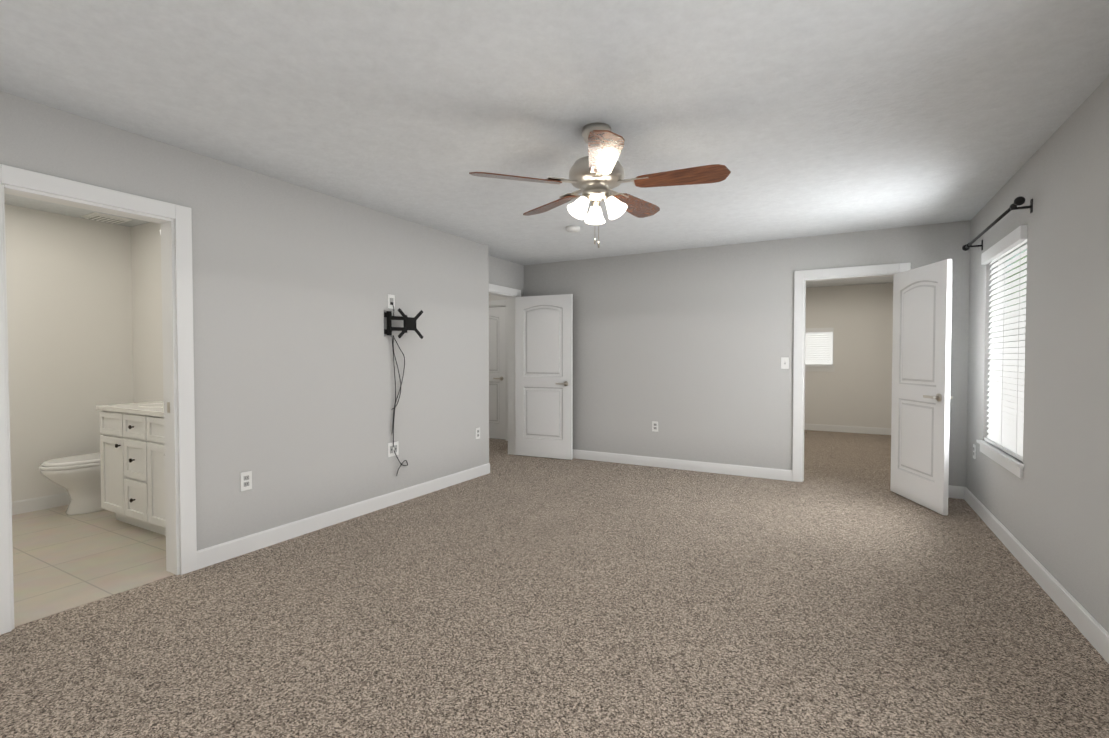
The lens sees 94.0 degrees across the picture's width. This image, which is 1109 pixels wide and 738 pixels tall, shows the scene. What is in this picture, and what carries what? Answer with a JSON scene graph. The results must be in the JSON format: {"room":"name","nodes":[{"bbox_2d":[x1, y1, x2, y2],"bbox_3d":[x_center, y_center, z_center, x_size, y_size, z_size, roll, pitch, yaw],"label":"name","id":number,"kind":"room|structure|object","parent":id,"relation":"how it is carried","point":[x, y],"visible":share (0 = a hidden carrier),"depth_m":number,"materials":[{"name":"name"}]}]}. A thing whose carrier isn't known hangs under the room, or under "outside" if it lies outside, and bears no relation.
{"room":"empty bedroom","nodes":[
{"label":"empty bedroom","id":0,"kind":"room"},
{"bbox_2d":[5,204,133,501],"bbox_3d":[-4.673,-0.051,3.464,0.120,2.440,3.290,1,1,29],"label":"wall","id":1,"kind":"structure","parent":0,"point":[69,321],"depth_m":4.33,"materials":[{"name":"white paint"}]},
{"bbox_2d":[12,492,70,514],"bbox_3d":[-4.615,1.116,3.458,0.014,0.108,3.050,1,1,29],"label":"baseboard","id":2,"kind":"structure","parent":1,"relation":"attached to","point":[56,500],"depth_m":4.22,"materials":[{"name":"white wood"}]},
{"bbox_2d":[12,505,174,626],"bbox_3d":[-3.579,1.180,2.888,2.380,0.004,3.050,1,1,29],"label":"floor","id":3,"kind":"structure","parent":0,"point":[62,561],"depth_m":3.18,"materials":[{"name":"beige tile"}]},
{"bbox_2d":[39,453,104,514],"bbox_3d":[-3.736,0.770,4.273,0.470,0.762,0.753,1,1,29],"label":"toilet","id":4,"kind":"object","parent":3,"relation":"on","point":[77,478],"visible":0.38,"depth_m":4.08,"materials":[{"name":"white ceramic"}]},
{"bbox_2d":[96,409,165,535],"bbox_3d":[-2.665,0.735,3.770,1.418,0.855,0.582,1,1,29],"label":"bathroom vanity","id":5,"kind":"object","parent":3,"relation":"on","point":[132,463],"depth_m":3.65,"materials":[{"name":"white wood"}]},
{"bbox_2d":[96,401,163,412],"bbox_3d":[-2.667,0.292,3.773,1.433,0.032,0.561,1,1,29],"label":"countertop","id":6,"kind":"structure","parent":5,"relation":"on","point":[145,407],"depth_m":3.75,"materials":[{"name":"white stone"}]},
{"bbox_2d":[131,222,163,402],"bbox_3d":[-2.857,-0.069,4.273,2.280,2.440,0.120,1,1,29],"label":"wall","id":7,"kind":"structure","parent":0,"point":[147,311],"depth_m":4.63,"materials":[{"name":"white paint"}]},
{"bbox_2d":[0,91,488,550],"bbox_3d":[-2.194,-0.047,3.302,0.420,2.440,5.400,1,1,29],"label":"wall","id":8,"kind":"structure","parent":0,"point":[294,285],"depth_m":3.62,"materials":[{"name":"grey paint"}]},
{"bbox_2d":[240,471,251,490],"bbox_3d":[-1.963,0.713,3.295,0.008,0.117,0.072,1,1,29],"label":"electrical outlet","id":9,"kind":"object","parent":8,"relation":"attached to","point":[245,480],"visible":1,"depth_m":3.29,"materials":[{"name":"white plastic"}]},
{"bbox_2d":[197,463,489,569],"bbox_3d":[-1.399,1.097,4.320,0.014,0.108,2.924,1,1,29],"label":"baseboard","id":10,"kind":"structure","parent":8,"relation":"attached to","point":[224,551],"depth_m":3.77,"materials":[{"name":"white wood"}]},
{"bbox_2d":[384,294,422,475],"bbox_3d":[-1.270,0.143,4.384,0.158,1.534,0.299,1,1,29],"label":"mount","id":11,"kind":"object","parent":8,"relation":"attached to","point":[409,323],"visible":1,"depth_m":4.35,"materials":[{"name":"black metal"}]},
{"bbox_2d":[0,164,910,634],"bbox_3d":[-0.294,0.095,4.349,5.820,2.110,5.800,1,1,29],"label":"door frame","id":12,"kind":"structure","parent":8,"relation":"attached to","point":[174,220],"depth_m":2.96,"materials":[{"name":"white wood"}]},
{"bbox_2d":[167,402,169,412],"bbox_3d":[-2.211,0.220,2.965,0.030,0.060,0.002,1,1,29],"label":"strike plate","id":13,"kind":"structure","parent":12,"relation":"attached to","point":[168,407],"depth_m":2.96,"materials":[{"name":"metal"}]},
{"bbox_2d":[475,427,479,438],"bbox_3d":[-0.799,0.671,5.405,0.008,0.117,0.072,1,1,29],"label":"electrical outlet","id":14,"kind":"object","parent":8,"relation":"attached to","point":[477,430],"visible":1,"depth_m":5.40,"materials":[{"name":"white plastic"}]},
{"bbox_2d":[489,294,506,300],"bbox_3d":[-0.934,-0.150,7.939,1.850,2.440,0.120,1,1,29],"label":"wall","id":15,"kind":"structure","parent":0,"point":[493,297],"depth_m":7.83,"materials":[{"name":"white paint"}]},
{"bbox_2d":[489,307,505,438],"bbox_3d":[-1.068,0.059,7.981,0.780,1.996,0.147,1,1,29],"label":"hall door","id":16,"kind":"structure","parent":15,"relation":"in","point":[497,418],"depth_m":7.86,"materials":[{"name":"white wood"}]},
{"bbox_2d":[488,255,523,296],"bbox_3d":[-0.532,-0.121,6.628,0.120,2.440,2.030,1,1,29],"label":"wall","id":17,"kind":"structure","parent":0,"point":[506,273],"depth_m":6.37,"materials":[{"name":"grey paint"}]},
{"bbox_2d":[515,294,572,459],"bbox_3d":[-0.134,0.094,6.418,0.782,1.996,0.156,1,1,29],"label":"hall door","id":18,"kind":"structure","parent":17,"relation":"in","point":[543,375],"depth_m":6.38,"materials":[{"name":"white wood"}]},
{"bbox_2d":[0,430,1108,737],"bbox_3d":[0.037,1.190,5.224,7.160,0.120,10.870,1,1,29],"label":"floor carpet","id":19,"kind":"object","parent":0,"point":[840,590],"visible":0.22,"depth_m":2.38,"materials":[{"name":"beige carpet"}]},
{"bbox_2d":[0,0,1108,287],"bbox_3d":[0.037,-1.369,5.167,7.160,0.120,10.870,1,1,29],"label":"ceiling","id":20,"kind":"structure","parent":0,"point":[802,118],"depth_m":2.38,"materials":[{"name":"paint"}]},
{"bbox_2d":[81,212,131,223],"bbox_3d":[-3.830,-1.283,4.428,0.260,0.019,0.260,1,1,29],"label":"air vent","id":21,"kind":"object","parent":20,"relation":"attached to","point":[104,218],"visible":1,"depth_m":4.39,"materials":[{"name":"beige metal"}]},
{"bbox_2d":[566,225,579,232],"bbox_3d":[0.170,-1.280,4.747,0.132,0.038,0.132,1,1,29],"label":"smoke detector","id":22,"kind":"object","parent":20,"relation":"attached to","point":[573,229],"visible":1,"depth_m":4.70,"materials":[{"name":"white plastic"}]},
{"bbox_2d":[469,123,730,247],"bbox_3d":[0.261,-0.944,2.728,1.255,0.621,1.249,1,1,29],"label":"ceiling fan","id":23,"kind":"object","parent":20,"relation":"hanging from","point":[596,176],"visible":1,"depth_m":2.62,"materials":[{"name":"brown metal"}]},
{"bbox_2d":[524,220,970,486],"bbox_3d":[1.692,-0.100,5.659,4.710,2.440,0.120,1,1,29],"label":"wall","id":24,"kind":"structure","parent":0,"point":[687,349],"depth_m":5.60,"materials":[{"name":"grey paint"}]},
{"bbox_2d":[652,421,657,431],"bbox_3d":[1.148,0.655,5.902,0.072,0.117,0.008,1,1,29],"label":"electrical outlet","id":25,"kind":"object","parent":24,"relation":"attached to","point":[654,426],"visible":1,"depth_m":5.90,"materials":[{"name":"white plastic"}]},
{"bbox_2d":[573,449,791,480],"bbox_3d":[0.992,1.060,5.980,3.200,0.108,0.040,1,1,29],"label":"baseboard","id":26,"kind":"structure","parent":24,"relation":"attached to","point":[749,471],"depth_m":5.72,"materials":[{"name":"white wood"}]},
{"bbox_2d":[781,357,788,368],"bbox_3d":[2.329,-0.060,5.231,0.072,0.117,0.016,1,1,29],"label":"light switch","id":27,"kind":"object","parent":24,"relation":"attached to","point":[784,362],"visible":1,"depth_m":5.23,"materials":[{"name":"white plastic"}]},
{"bbox_2d":[890,259,952,514],"bbox_3d":[3.111,0.139,4.400,0.359,1.996,0.725,1,1,29],"label":"room door","id":28,"kind":"structure","parent":24,"relation":"in","point":[921,360],"depth_m":4.32,"materials":[{"name":"white wood"}]},
{"bbox_2d":[948,485,959,498],"bbox_3d":[3.415,1.089,4.659,0.400,0.108,0.014,1,1,29],"label":"baseboard","id":29,"kind":"structure","parent":24,"relation":"attached to","point":[953,491],"depth_m":4.58,"materials":[{"name":"white wood"}]},
{"bbox_2d":[805,283,892,427],"bbox_3d":[4.278,-0.173,8.995,3.160,2.440,0.120,1,1,29],"label":"wall","id":30,"kind":"structure","parent":0,"point":[854,388],"depth_m":8.55,"materials":[{"name":"white paint"}]},
{"bbox_2d":[805,328,834,371],"bbox_3d":[4.353,-0.332,8.930,0.870,0.740,0.145,1,1,29],"label":"room window","id":31,"kind":"structure","parent":30,"relation":"in","point":[832,357],"depth_m":8.78,"materials":[{"name":"white plastic"}]},
{"bbox_2d":[805,328,832,365],"bbox_3d":[4.341,-0.379,8.908,0.802,0.643,0.073,1,1,29],"label":"blinds","id":32,"kind":"object","parent":31,"relation":"attached to","point":[818,345],"visible":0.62,"depth_m":8.82,"materials":[{"name":"white plastic"}]},
{"bbox_2d":[804,424,890,434],"bbox_3d":[4.303,0.994,8.931,2.970,0.108,0.014,1,1,29],"label":"baseboard","id":33,"kind":"structure","parent":30,"relation":"attached to","point":[817,427],"depth_m":8.60,"materials":[{"name":"white wood"}]},
{"bbox_2d":[966,76,1108,632],"bbox_3d":[3.120,-0.051,3.497,0.120,2.440,10.870,1,1,29],"label":"wall","id":34,"kind":"structure","parent":0,"point":[1049,511],"depth_m":2.63,"materials":[{"name":"grey paint"}]},
{"bbox_2d":[973,444,975,458],"bbox_3d":[3.467,0.681,4.276,0.008,0.117,0.072,1,1,29],"label":"electrical outlet","id":35,"kind":"object","parent":34,"relation":"attached to","point":[974,451],"visible":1,"depth_m":4.26,"materials":[{"name":"white plastic"}]},
{"bbox_2d":[962,196,1032,250],"bbox_3d":[3.062,-0.974,3.611,0.110,0.080,1.501,1,1,29],"label":"curtain rod","id":36,"kind":"object","parent":34,"relation":"attached to","point":[1019,200],"visible":1,"depth_m":3.24,"materials":[{"name":"black metal"}]},
{"bbox_2d":[976,243,1026,478],"bbox_3d":[3.134,-0.113,3.562,0.150,1.540,1.070,1,1,29],"label":"window","id":37,"kind":"structure","parent":34,"relation":"in","point":[1006,272],"depth_m":3.53,"materials":[{"name":"white plastic"}]},
{"bbox_2d":[981,225,1026,461],"bbox_3d":[3.110,-0.161,3.575,0.086,1.443,0.994,1,1,29],"label":"window blinds","id":38,"kind":"object","parent":37,"relation":"attached to","point":[1005,405],"visible":0.75,"depth_m":3.54,"materials":[{"name":"white plastic"}]},
{"bbox_2d":[960,486,1108,663],"bbox_3d":[2.055,1.154,1.730,0.014,0.108,6.460,1,1,29],"label":"baseboard","id":39,"kind":"structure","parent":34,"relation":"attached to","point":[1084,622],"depth_m":2.72,"materials":[{"name":"white wood"}]},
{"label":"outside","id":40,"kind":"structure","parent":0,"visible":0},
{"bbox_2d":[1007,249,1026,314],"bbox_3d":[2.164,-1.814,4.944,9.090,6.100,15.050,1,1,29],"label":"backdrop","id":41,"kind":"structure","parent":40,"point":[1017,273],"depth_m":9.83,"materials":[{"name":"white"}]}
]}

